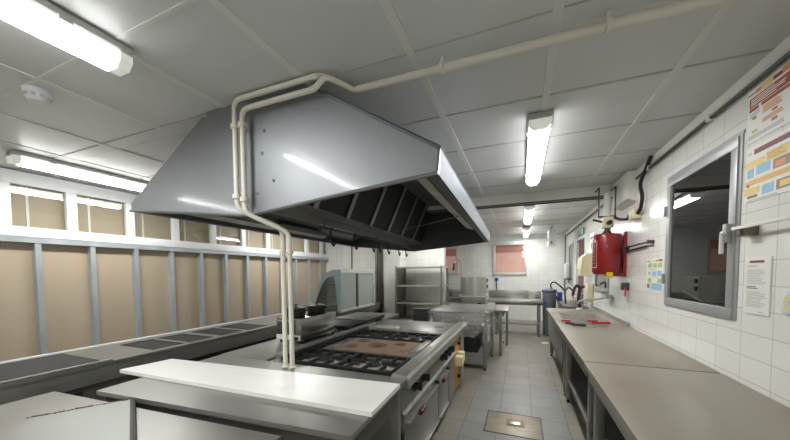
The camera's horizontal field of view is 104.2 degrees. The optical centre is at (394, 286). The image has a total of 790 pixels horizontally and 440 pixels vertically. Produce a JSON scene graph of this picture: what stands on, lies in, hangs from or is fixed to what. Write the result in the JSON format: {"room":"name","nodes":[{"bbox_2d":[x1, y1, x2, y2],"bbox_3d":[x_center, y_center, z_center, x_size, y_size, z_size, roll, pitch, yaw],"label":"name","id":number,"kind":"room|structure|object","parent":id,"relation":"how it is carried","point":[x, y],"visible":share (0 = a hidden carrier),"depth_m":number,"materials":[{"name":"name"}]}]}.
{"room":"commercial kitchen","nodes":[
{"label":"commercial kitchen","id":0,"kind":"room"},
{"bbox_2d":[0,184,328,361],"bbox_3d":[-3.864,0.013,4.203,0.239,2.645,9.890,1,3,22],"label":"wall","id":1,"kind":"structure","parent":0,"point":[56,295],"depth_m":4.25,"materials":[{"name":"paint"}]},
{"bbox_2d":[0,167,328,257],"bbox_3d":[-3.797,-0.938,4.133,0.098,0.705,9.923,1,3,22],"label":"window","id":2,"kind":"structure","parent":1,"relation":"in","point":[70,190],"depth_m":3.88,"materials":[{"name":"white paint"}]},
{"bbox_2d":[326,243,375,312],"bbox_3d":[-1.105,-0.200,8.504,1.840,2.645,0.172,1,3,22],"label":"wall","id":3,"kind":"structure","parent":0,"point":[339,255],"depth_m":8.50,"materials":[{"name":"tile"}]},
{"bbox_2d":[375,249,383,312],"bbox_3d":[-0.413,-0.185,8.063,0.213,2.645,0.113,1,3,22],"label":"column","id":4,"kind":"structure","parent":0,"point":[379,297],"depth_m":8.02,"materials":[{"name":"metal"}]},
{"bbox_2d":[383,249,404,313],"bbox_3d":[0.021,-0.194,8.203,0.472,2.645,0.564,1,3,22],"label":"wall pillar","id":5,"kind":"structure","parent":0,"point":[393,259],"depth_m":7.97,"materials":[{"name":"tile"}]},
{"bbox_2d":[0,0,789,235],"bbox_3d":[-0.342,-1.373,4.307,6.693,0.074,13.110,1,3,22],"label":"ceiling","id":6,"kind":"structure","parent":0,"point":[618,97],"depth_m":1.79,"materials":[{"name":"white tile"}]},
{"bbox_2d":[21,85,52,104],"bbox_3d":[-2.224,-1.183,1.910,0.129,0.072,0.129,1,3,22],"label":"smoke detector","id":7,"kind":"object","parent":6,"relation":"attached to","point":[34,94],"visible":1,"depth_m":1.88,"materials":[{"name":"white paint"}]},
{"bbox_2d":[0,0,132,76],"bbox_3d":[-1.725,-1.113,0.811,0.179,0.106,1.693,1,3,22],"label":"ceiling light","id":8,"kind":"object","parent":6,"relation":"attached to","point":[43,19],"visible":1,"depth_m":1.35,"materials":[{"name":"plastic"}]},
{"bbox_2d":[5,150,147,190],"bbox_3d":[-3.230,-1.224,3.546,0.179,0.106,1.612,1,3,22],"label":"ceiling light","id":9,"kind":"object","parent":6,"relation":"attached to","point":[15,157],"visible":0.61,"depth_m":3.15,"materials":[{"name":"plastic"}]},
{"bbox_2d":[230,72,324,367],"bbox_3d":[-0.697,-0.338,1.993,0.705,1.823,0.246,1,3,22],"label":"gas pipe","id":10,"kind":"object","parent":6,"relation":"attached to","point":[234,127],"visible":0.84,"depth_m":2.00,"materials":[{"name":"beige metal"}]},
{"bbox_2d":[129,83,489,251],"bbox_3d":[-0.311,-0.935,3.803,2.727,0.766,3.799,1,3,22],"label":"extractor hood","id":11,"kind":"object","parent":6,"relation":"hanging from","point":[319,161],"visible":0.95,"depth_m":2.10,"materials":[{"name":"metal"}]},
{"bbox_2d":[185,214,276,229],"bbox_3d":[-1.736,-0.730,3.243,0.115,0.094,1.292,1,3,21],"label":"lamp","id":12,"kind":"object","parent":11,"relation":"attached to","point":[248,221],"depth_m":3.30,"materials":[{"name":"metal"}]},
{"bbox_2d":[280,223,325,238],"bbox_3d":[-1.301,-0.784,4.387,0.115,0.094,0.981,1,3,21],"label":"lamp","id":13,"kind":"object","parent":11,"relation":"attached to","point":[292,228],"depth_m":4.36,"materials":[{"name":"metal"}]},
{"bbox_2d":[330,227,335,246],"bbox_3d":[-0.620,-0.493,3.062,0.020,0.186,0.090,1,3,22],"label":"hook","id":14,"kind":"object","parent":11,"relation":"hanging from","point":[334,244],"visible":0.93,"depth_m":3.03,"materials":[{"name":"black metal"}]},
{"bbox_2d":[417,177,460,214],"bbox_3d":[0.375,-0.707,2.376,0.115,0.094,1.292,1,3,21],"label":"lamp","id":15,"kind":"object","parent":11,"relation":"attached to","point":[427,183],"depth_m":2.21,"materials":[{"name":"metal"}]},
{"bbox_2d":[453,214,472,229],"bbox_3d":[0.810,-0.761,3.520,0.115,0.094,0.981,1,3,21],"label":"lamp","id":16,"kind":"object","parent":11,"relation":"on","point":[461,219],"depth_m":3.39,"materials":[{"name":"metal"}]},
{"bbox_2d":[238,0,732,368],"bbox_3d":[0.369,-0.316,1.556,2.876,1.802,0.246,1,3,22],"label":"gas pipe","id":17,"kind":"object","parent":6,"relation":"attached to","point":[683,6],"visible":1,"depth_m":1.62,"materials":[{"name":"beige metal"}]},
{"bbox_2d":[426,185,610,213],"bbox_3d":[0.800,-1.304,5.017,4.542,0.154,0.172,1,3,22],"label":"beam","id":18,"kind":"structure","parent":6,"relation":"attached to","point":[583,193],"depth_m":4.43,"materials":[{"name":"paint"}]},
{"bbox_2d":[523,226,529,236],"bbox_3d":[3.620,-1.495,8.471,0.179,0.106,1.658,1,3,22],"label":"ceiling light","id":19,"kind":"object","parent":6,"relation":"attached to","point":[526,229],"visible":1,"depth_m":7.92,"materials":[{"name":"plastic"}]},
{"bbox_2d":[523,230,529,236],"bbox_3d":[3.623,-1.473,8.478,0.145,0.062,1.541,1,3,22],"label":"diffuser","id":20,"kind":"object","parent":19,"relation":"attached to","point":[525,233],"depth_m":8.41,"materials":[{"name":"white plastic"}]},
{"bbox_2d":[523,205,534,223],"bbox_3d":[2.575,-1.373,5.931,0.179,0.106,1.681,1,3,22],"label":"ceiling light","id":21,"kind":"object","parent":6,"relation":"attached to","point":[529,209],"visible":0.94,"depth_m":5.54,"materials":[{"name":"plastic"}]},
{"bbox_2d":[524,209,533,223],"bbox_3d":[2.578,-1.352,5.939,0.145,0.062,1.564,1,3,22],"label":"diffuser","id":22,"kind":"object","parent":21,"relation":"attached to","point":[528,215],"depth_m":5.74,"materials":[{"name":"white plastic"}]},
{"bbox_2d":[525,110,552,185],"bbox_3d":[1.350,-1.231,2.951,0.179,0.106,1.647,1,3,22],"label":"ceiling light","id":23,"kind":"object","parent":6,"relation":"attached to","point":[539,124],"visible":1,"depth_m":2.50,"materials":[{"name":"plastic"}]},
{"bbox_2d":[547,229,555,246],"bbox_3d":[3.912,-1.271,7.694,0.164,0.506,0.522,1,3,22],"label":"wall box","id":24,"kind":"object","parent":6,"relation":"hanging from","point":[551,234],"visible":0.98,"depth_m":7.47,"materials":[{"name":"white paint"}]},
{"bbox_2d":[636,155,652,213],"bbox_3d":[2.583,-1.045,3.198,0.056,0.532,0.328,1,3,22],"label":"cable","id":25,"kind":"object","parent":6,"relation":"hanging from","point":[640,185],"visible":0.99,"depth_m":3.21,"materials":[{"name":"black plastic"}]},
{"bbox_2d":[405,248,445,315],"bbox_3d":[0.800,-0.195,8.094,1.052,2.645,0.172,1,3,22],"label":"wall","id":26,"kind":"structure","parent":0,"point":[433,257],"depth_m":8.00,"materials":[{"name":"tile"}]},
{"bbox_2d":[446,233,565,320],"bbox_3d":[3.136,-0.297,9.973,4.198,2.645,0.138,1,3,22],"label":"wall","id":27,"kind":"structure","parent":0,"point":[545,265],"depth_m":9.56,"materials":[{"name":"tile"}]},
{"bbox_2d":[446,247,457,274],"bbox_3d":[1.897,-0.871,10.408,0.506,0.920,0.144,1,3,22],"label":"window","id":28,"kind":"structure","parent":27,"relation":"in","point":[451,252],"depth_m":10.41,"materials":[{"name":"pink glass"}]},
{"bbox_2d":[446,256,455,272],"bbox_3d":[1.922,-0.735,10.473,0.460,0.595,0.017,1,3,22],"label":"blind","id":29,"kind":"object","parent":28,"relation":"attached to","point":[451,259],"depth_m":10.47,"materials":[{"name":"pink fabric"}]},
{"bbox_2d":[493,242,526,274],"bbox_3d":[3.623,-0.878,9.698,1.006,1.006,0.144,1,3,22],"label":"window","id":30,"kind":"structure","parent":27,"relation":"in","point":[518,249],"depth_m":9.72,"materials":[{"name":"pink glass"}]},
{"bbox_2d":[495,252,524,272],"bbox_3d":[3.648,-0.741,9.763,0.960,0.681,0.017,1,3,22],"label":"blind","id":31,"kind":"object","parent":30,"relation":"attached to","point":[500,267],"depth_m":9.75,"materials":[{"name":"pink fabric"}]},
{"bbox_2d":[430,319,607,439],"bbox_3d":[-0.322,1.335,4.428,6.693,0.069,13.110,1,3,22],"label":"floor","id":32,"kind":"structure","parent":0,"point":[525,379],"depth_m":3.78,"materials":[{"name":"tile"}]},
{"bbox_2d":[0,391,280,439],"bbox_3d":[-1.498,1.062,0.998,1.714,0.800,1.394,1,3,22],"label":"work table","id":33,"kind":"object","parent":32,"relation":"on","point":[151,425],"visible":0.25,"depth_m":1.44,"materials":[{"name":"metal"}]},
{"bbox_2d":[11,398,136,439],"bbox_3d":[-1.211,0.636,1.139,0.392,0.032,1.143,-3,3,-41],"label":"sheet","id":34,"kind":"object","parent":33,"relation":"on","point":[115,420],"visible":1,"depth_m":1.38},
{"bbox_2d":[0,302,380,404],"bbox_3d":[-2.200,0.931,4.590,0.834,0.752,7.648,1,3,22],"label":"countertop","id":35,"kind":"structure","parent":32,"relation":"on","point":[84,371],"depth_m":2.93,"materials":[{"name":"metal"}]},
{"bbox_2d":[312,269,374,312],"bbox_3d":[-1.097,0.044,6.707,0.742,0.842,1.506,1,3,22],"label":"display case","id":36,"kind":"object","parent":35,"relation":"on","point":[355,288],"visible":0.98,"depth_m":6.29,"materials":[{"name":"grey paint"}]},
{"bbox_2d":[96,355,405,439],"bbox_3d":[-0.822,1.002,1.855,1.644,0.835,0.816,1,3,22],"label":"work table","id":37,"kind":"object","parent":32,"relation":"on","point":[290,421],"visible":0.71,"depth_m":1.57,"materials":[{"name":"metal"}]},
{"bbox_2d":[120,359,399,416],"bbox_3d":[-0.914,0.569,1.914,1.869,0.023,0.383,1,3,21],"label":"shelf","id":38,"kind":"object","parent":37,"relation":"on","point":[347,395],"visible":1,"depth_m":1.78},
{"bbox_2d":[220,313,399,360],"bbox_3d":[-0.683,0.915,3.772,0.489,0.835,2.829,1,3,22],"label":"countertop","id":39,"kind":"structure","parent":32,"relation":"on","point":[266,351],"depth_m":2.72,"materials":[{"name":"metal"}]},
{"bbox_2d":[275,311,335,343],"bbox_3d":[-0.904,0.406,3.159,0.293,0.240,0.636,1,3,22],"label":"oven","id":40,"kind":"object","parent":39,"relation":"on","point":[311,325],"visible":0.8,"depth_m":2.99,"materials":[{"name":"metal"}]},
{"bbox_2d":[287,304,307,316],"bbox_3d":[-0.986,0.231,3.055,0.234,0.117,0.202,-1,3,-16],"label":"cooking pot","id":41,"kind":"object","parent":40,"relation":"on","point":[299,311],"visible":0.7,"depth_m":2.99,"materials":[{"name":"black metal"}]},
{"bbox_2d":[305,302,327,312],"bbox_3d":[-0.845,0.219,3.308,0.240,0.117,0.213,-1,3,-18],"label":"cooking pot","id":42,"kind":"object","parent":40,"relation":"on","point":[312,308],"visible":0.99,"depth_m":3.23,"materials":[{"name":"black metal"}]},
{"bbox_2d":[336,312,384,329],"bbox_3d":[-0.546,0.444,4.062,0.454,0.078,1.044,1,3,22],"label":"griddle","id":43,"kind":"object","parent":39,"relation":"on","point":[349,321],"visible":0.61,"depth_m":3.98,"materials":[{"name":"grey metal"}]},
{"bbox_2d":[271,319,466,439],"bbox_3d":[-0.021,0.920,3.167,1.173,0.868,2.225,1,3,22],"label":"gas range","id":44,"kind":"object","parent":32,"relation":"on","point":[430,356],"visible":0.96,"depth_m":2.64,"materials":[{"name":"metal"}]},
{"bbox_2d":[395,266,448,320],"bbox_3d":[0.668,0.324,7.582,1.172,1.656,0.690,1,3,22],"label":"shelving unit","id":45,"kind":"object","parent":32,"relation":"on","point":[400,272],"visible":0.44,"depth_m":7.62,"materials":[{"name":"metal"}]},
{"bbox_2d":[412,307,431,321],"bbox_3d":[0.493,0.813,5.474,0.276,0.868,0.310,1,3,22],"label":"waste bin","id":46,"kind":"object","parent":32,"relation":"on","point":[419,313],"visible":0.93,"depth_m":5.34,"materials":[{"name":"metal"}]},
{"bbox_2d":[446,289,460,302],"bbox_3d":[1.228,0.595,8.379,1.208,1.035,0.540,1,3,22],"label":"table","id":47,"kind":"object","parent":32,"relation":"on","point":[454,294],"visible":0.15,"depth_m":8.37,"materials":[{"name":"metal"}]},
{"bbox_2d":[446,289,460,295],"bbox_3d":[1.323,0.161,8.599,1.208,0.190,0.023,1,3,22],"label":"backsplash","id":48,"kind":"structure","parent":47,"relation":"on","point":[452,292],"depth_m":8.46,"materials":[{"name":"metal"}]},
{"bbox_2d":[452,260,462,276],"bbox_3d":[1.692,-0.231,8.286,0.320,0.995,0.080,-1,3,-9],"label":"tap","id":49,"kind":"object","parent":47,"relation":"on","point":[453,268],"visible":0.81,"depth_m":8.25,"materials":[{"name":"metal"}]},
{"bbox_2d":[430,305,494,370],"bbox_3d":[1.173,0.790,5.203,1.007,0.929,0.953,1,3,22],"label":"work table","id":50,"kind":"object","parent":32,"relation":"on","point":[477,349],"visible":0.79,"depth_m":4.82,"materials":[{"name":"metal"}]},
{"bbox_2d":[464,342,491,365],"bbox_3d":[1.169,1.099,5.229,0.857,0.172,0.862,1,3,22],"label":"shelf","id":51,"kind":"object","parent":50,"relation":"attached to","point":[473,357],"depth_m":4.75,"materials":[{"name":"metal"}]},
{"bbox_2d":[459,277,488,303],"bbox_3d":[2.036,0.441,7.876,0.694,1.374,0.797,1,3,22],"label":"dishwasher","id":52,"kind":"object","parent":32,"relation":"on","point":[473,290],"visible":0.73,"depth_m":7.54,"materials":[{"name":"metal"}]},
{"bbox_2d":[460,277,488,295],"bbox_3d":[2.040,-0.016,7.873,0.632,0.460,0.759,1,3,22],"label":"hood","id":53,"kind":"object","parent":52,"relation":"attached to","point":[469,286],"depth_m":7.53,"materials":[{"name":"metal"}]},
{"bbox_2d":[449,303,509,355],"bbox_3d":[1.617,0.801,6.085,1.190,0.822,0.983,1,3,22],"label":"work table","id":54,"kind":"object","parent":32,"relation":"on","point":[499,310],"visible":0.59,"depth_m":5.69,"materials":[{"name":"metal"}]},
{"bbox_2d":[483,410,543,439],"bbox_3d":[1.163,1.346,3.021,0.522,0.014,0.472,1,3,22],"label":"drain cover","id":55,"kind":"object","parent":32,"relation":"on","point":[522,426],"visible":1,"depth_m":2.99,"materials":[{"name":"metal"}]},
{"bbox_2d":[487,290,542,336],"bbox_3d":[2.910,0.620,7.526,1.242,1.035,0.806,1,3,22],"label":"table","id":56,"kind":"object","parent":32,"relation":"on","point":[502,297],"visible":0.98,"depth_m":7.49,"materials":[{"name":"metal"}]},
{"bbox_2d":[489,290,528,297],"bbox_3d":[2.928,0.182,7.922,0.966,0.196,0.023,1,3,22],"label":"backsplash","id":57,"kind":"structure","parent":56,"relation":"on","point":[492,293],"depth_m":7.90,"materials":[{"name":"metal"}]},
{"bbox_2d":[497,319,537,325],"bbox_3d":[2.989,0.859,7.512,0.920,0.029,0.644,1,3,22],"label":"shelf","id":58,"kind":"object","parent":56,"relation":"attached to","point":[510,321],"depth_m":7.41,"materials":[{"name":"metal"}]},
{"bbox_2d":[529,291,540,297],"bbox_3d":[3.503,0.200,7.686,0.276,0.172,0.023,1,3,22],"label":"backsplash","id":59,"kind":"structure","parent":56,"relation":"on","point":[532,294],"depth_m":7.68,"materials":[{"name":"metal"}]},
{"bbox_2d":[541,288,556,335],"bbox_3d":[3.643,0.589,7.267,0.340,1.110,0.338,1,3,22],"label":"bin","id":60,"kind":"object","parent":32,"relation":"on","point":[548,295],"visible":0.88,"depth_m":7.17,"materials":[{"name":"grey plastic"}]},
{"bbox_2d":[556,300,588,308],"bbox_3d":[3.799,0.762,6.658,0.420,0.816,1.484,1,3,22],"label":"base cabinet","id":61,"kind":"object","parent":32,"relation":"on","point":[560,304],"visible":0.09,"depth_m":6.34,"materials":[{"name":"metal"}]},
{"bbox_2d":[557,292,561,300],"bbox_3d":[3.902,0.226,7.281,0.104,0.194,0.115,1,3,22],"label":"tub","id":62,"kind":"object","parent":61,"relation":"on","point":[559,294],"visible":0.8,"depth_m":7.23,"materials":[{"name":"plastic"}]},
{"bbox_2d":[550,281,573,303],"bbox_3d":[3.764,0.121,6.898,0.254,0.458,0.958,0,3,9],"label":"tap","id":63,"kind":"object","parent":61,"relation":"on","point":[567,288],"visible":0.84,"depth_m":6.50,"materials":[{"name":"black metal"}]},
{"bbox_2d":[570,299,585,305],"bbox_3d":[3.688,0.318,6.190,0.227,0.112,0.376,1,3,22],"label":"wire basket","id":64,"kind":"object","parent":61,"relation":"on","point":[575,300],"visible":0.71,"depth_m":6.09,"materials":[{"name":"metal"}]},
{"bbox_2d":[546,307,720,439],"bbox_3d":[2.443,0.864,3.827,0.770,0.887,3.636,1,3,22],"label":"countertop","id":65,"kind":"structure","parent":32,"relation":"on","point":[617,343],"depth_m":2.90,"materials":[{"name":"metal"}]},
{"bbox_2d":[561,319,584,321],"bbox_3d":[2.321,0.449,4.012,0.272,0.028,0.060,2,3,39],"label":"tool","id":66,"kind":"object","parent":65,"relation":"on","point":[565,320],"visible":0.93,"depth_m":4.03,"materials":[{"name":"metal"}]},
{"bbox_2d":[571,284,584,309],"bbox_3d":[3.177,0.179,5.336,0.206,0.439,0.104,1,3,22],"label":"tap","id":67,"kind":"object","parent":65,"relation":"on","point":[576,285],"visible":0.95,"depth_m":5.31,"materials":[{"name":"black metal"}]},
{"bbox_2d":[566,319,597,321],"bbox_3d":[2.450,0.446,4.054,0.380,0.023,0.031,1,3,23],"label":"knife","id":68,"kind":"object","parent":65,"relation":"on","point":[566,319],"visible":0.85,"depth_m":4.00,"materials":[{"name":"metal"}]},
{"bbox_2d":[558,313,608,321],"bbox_3d":[2.690,0.504,4.444,0.529,0.129,0.828,1,3,22],"label":"cutting board","id":69,"kind":"object","parent":65,"relation":"in","point":[571,316],"depth_m":4.78,"materials":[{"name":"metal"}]},
{"bbox_2d":[551,341,624,439],"bbox_3d":[2.436,1.050,3.784,0.656,0.034,3.416,1,3,22],"label":"shelf","id":70,"kind":"object","parent":65,"relation":"attached to","point":[578,383],"depth_m":2.98,"materials":[{"name":"metal"}]},
{"bbox_2d":[572,323,606,325],"bbox_3d":[2.355,0.463,3.703,0.410,0.025,0.080,0,3,9],"label":"knife","id":71,"kind":"object","parent":65,"relation":"on","point":[573,324],"visible":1,"depth_m":3.71,"materials":[{"name":"black plastic"}]},
{"bbox_2d":[576,322,610,323],"bbox_3d":[2.485,0.454,3.869,0.435,0.028,0.073,0,3,7],"label":"knife","id":72,"kind":"object","parent":65,"relation":"on","point":[576,322],"visible":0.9,"depth_m":3.85,"materials":[{"name":"metal"}]},
{"bbox_2d":[584,362,789,439],"bbox_3d":[1.144,1.040,0.670,0.770,0.835,3.165,1,3,22],"label":"countertop","id":73,"kind":"structure","parent":32,"relation":"on","point":[645,403],"depth_m":1.52,"materials":[{"name":"metal"}]},
{"bbox_2d":[565,49,789,407],"bbox_3d":[2.700,0.010,3.184,0.161,2.645,12.995,1,3,22],"label":"wall","id":74,"kind":"structure","parent":0,"point":[753,350],"depth_m":2.06,"materials":[{"name":"tile"}]},
{"bbox_2d":[564,235,565,289],"bbox_3d":[5.000,-0.689,9.038,0.026,1.644,0.026,2,4,45],"label":"conduit","id":75,"kind":"object","parent":74,"relation":"attached to","point":[565,235],"visible":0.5,"depth_m":9.02,"materials":[{"name":"metal"}]},
{"bbox_2d":[564,263,569,279],"bbox_3d":[4.756,-0.422,8.510,0.092,0.448,0.402,1,3,22],"label":"wall box","id":76,"kind":"object","parent":74,"relation":"attached to","point":[566,265],"visible":1,"depth_m":8.33,"materials":[{"name":"white paint"}]},
{"bbox_2d":[568,241,573,286],"bbox_3d":[4.674,-0.588,8.132,0.074,1.138,0.805,1,3,22],"label":"window","id":77,"kind":"structure","parent":74,"relation":"in","point":[570,246],"depth_m":8.08,"materials":[{"name":"metal"}]},
{"bbox_2d":[575,234,585,304],"bbox_3d":[4.131,0.029,6.779,0.152,2.266,1.173,1,3,22],"label":"door","id":78,"kind":"structure","parent":74,"relation":"in","point":[581,241],"depth_m":6.95,"materials":[{"name":"white paint"}]},
{"bbox_2d":[578,227,583,236],"bbox_3d":[4.049,-1.181,6.692,0.019,0.138,0.644,1,3,22],"label":"exit sign","id":79,"kind":"object","parent":74,"relation":"attached to","point":[581,231],"visible":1,"depth_m":6.64,"materials":[{"name":"plastic"}]},
{"bbox_2d":[576,253,592,275],"bbox_3d":[3.610,-0.416,5.864,0.201,0.414,0.460,1,3,22],"label":"dispenser","id":80,"kind":"object","parent":74,"relation":"attached to","point":[584,264],"visible":0.98,"depth_m":5.66,"materials":[{"name":"beige plastic"}]},
{"bbox_2d":[585,283,592,302],"bbox_3d":[3.567,0.118,5.646,0.092,0.356,0.207,1,3,22],"label":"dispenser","id":81,"kind":"object","parent":74,"relation":"attached to","point":[589,286],"visible":1,"depth_m":5.56,"materials":[{"name":"beige plastic"}]},
{"bbox_2d":[590,232,593,252],"bbox_3d":[3.657,-0.812,5.713,0.007,0.368,0.345,1,3,22],"label":"notice","id":82,"kind":"object","parent":74,"relation":"attached to","point":[591,234],"visible":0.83,"depth_m":5.73,"materials":[{"name":"paper"}]},
{"bbox_2d":[577,290,612,303],"bbox_3d":[2.944,0.166,4.549,0.410,0.222,0.278,1,3,22],"label":"mixer tap","id":83,"kind":"object","parent":74,"relation":"attached to","point":[605,295],"visible":1,"depth_m":4.52,"materials":[{"name":"metal"}]},
{"bbox_2d":[602,294,612,298],"bbox_3d":[3.091,0.142,4.473,0.080,0.063,0.253,1,3,22],"label":"tap","id":84,"kind":"object","parent":83,"relation":"on","point":[604,296],"depth_m":4.37,"materials":[{"name":"metal"}]},
{"bbox_2d":[594,229,608,293],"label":"window","id":85,"kind":"structure","parent":74,"relation":"in","point":[601,282],"depth_m":5.03,"materials":[{"name":"metal"}]},
{"bbox_2d":[592,186,628,277],"bbox_3d":[2.743,-0.697,3.958,0.363,1.159,0.660,1,3,22],"label":"cylinder","id":86,"kind":"object","parent":74,"relation":"attached to","point":[609,259],"visible":0.98,"depth_m":3.84,"materials":[{"name":"red metal"}]},
{"bbox_2d":[621,281,629,301],"bbox_3d":[2.801,0.060,3.730,0.071,0.264,0.161,1,3,22],"label":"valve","id":87,"kind":"object","parent":74,"relation":"attached to","point":[624,285],"visible":1,"depth_m":3.73,"materials":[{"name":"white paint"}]},
{"bbox_2d":[613,170,638,210],"bbox_3d":[2.798,-1.150,3.748,0.109,0.345,0.598,1,3,22],"label":"box","id":88,"kind":"object","parent":74,"relation":"attached to","point":[627,185],"visible":1,"depth_m":3.56,"materials":[{"name":"paint"}]},
{"bbox_2d":[629,208,641,220],"bbox_3d":[2.683,-0.810,3.438,0.085,0.109,0.184,1,3,22],"label":"junction box","id":89,"kind":"object","parent":74,"relation":"attached to","point":[632,213],"visible":0.91,"depth_m":3.38,"materials":[{"name":"beige plastic"}]},
{"bbox_2d":[623,240,653,251],"bbox_3d":[2.678,-0.442,3.405,0.058,0.078,0.811,1,3,22],"label":"bar","id":90,"kind":"object","parent":74,"relation":"attached to","point":[625,248],"visible":1,"depth_m":3.35,"materials":[{"name":"metal"}]},
{"bbox_2d":[646,258,663,291],"bbox_3d":[2.538,-0.113,3.005,0.006,0.310,0.397,1,3,22],"label":"chart","id":91,"kind":"object","parent":74,"relation":"attached to","point":[655,267],"visible":0.98,"depth_m":2.99,"materials":[{"name":"paper"}]},
{"bbox_2d":[566,35,789,233],"bbox_3d":[2.592,-1.276,3.105,0.006,0.061,12.880,1,3,22],"label":"trim","id":92,"kind":"structure","parent":74,"relation":"attached to","point":[784,45],"depth_m":1.98,"materials":[{"name":"paint"}]},
{"bbox_2d":[566,50,789,235],"bbox_3d":[2.566,-1.203,3.088,0.039,0.038,12.822,1,3,22],"label":"conduit","id":93,"kind":"object","parent":74,"relation":"attached to","point":[709,118],"visible":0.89,"depth_m":2.00,"materials":[{"name":"metal"}]},
{"bbox_2d":[661,129,745,319],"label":"window","id":94,"kind":"structure","parent":74,"relation":"in","point":[704,198],"depth_m":2.17,"materials":[{"name":"metal"}]},
{"bbox_2d":[743,256,772,316],"bbox_3d":[1.997,-0.004,1.696,0.009,0.315,0.201,1,3,22],"label":"printed notice","id":95,"kind":"object","parent":74,"relation":"attached to","point":[758,270],"visible":1,"depth_m":1.68,"materials":[{"name":"paper"}]},
{"bbox_2d":[731,215,789,236],"bbox_3d":[1.798,-0.295,1.282,0.069,0.062,1.116,1,3,22],"label":"bar","id":96,"kind":"object","parent":74,"relation":"attached to","point":[752,229],"visible":1,"depth_m":1.70,"materials":[{"name":"beige paint"}]},
{"bbox_2d":[744,127,789,203],"bbox_3d":[1.905,-0.621,1.451,0.007,0.310,0.734,1,3,22],"label":"poster","id":97,"kind":"object","parent":74,"relation":"attached to","point":[768,161],"visible":1,"depth_m":1.62,"materials":[{"name":"paper"}]},
{"bbox_2d":[746,61,789,145],"bbox_3d":[1.903,-0.951,1.439,0.007,0.299,0.738,1,3,22],"label":"poster","id":98,"kind":"object","parent":74,"relation":"attached to","point":[769,102],"visible":1,"depth_m":1.62,"materials":[{"name":"paper"}]},
{"bbox_2d":[781,290,789,313],"bbox_3d":[1.886,0.076,1.451,0.028,0.115,0.152,1,3,22],"label":"sign","id":99,"kind":"object","parent":74,"relation":"attached to","point":[785,307],"visible":1,"depth_m":1.49,"materials":[{"name":"white paper"}]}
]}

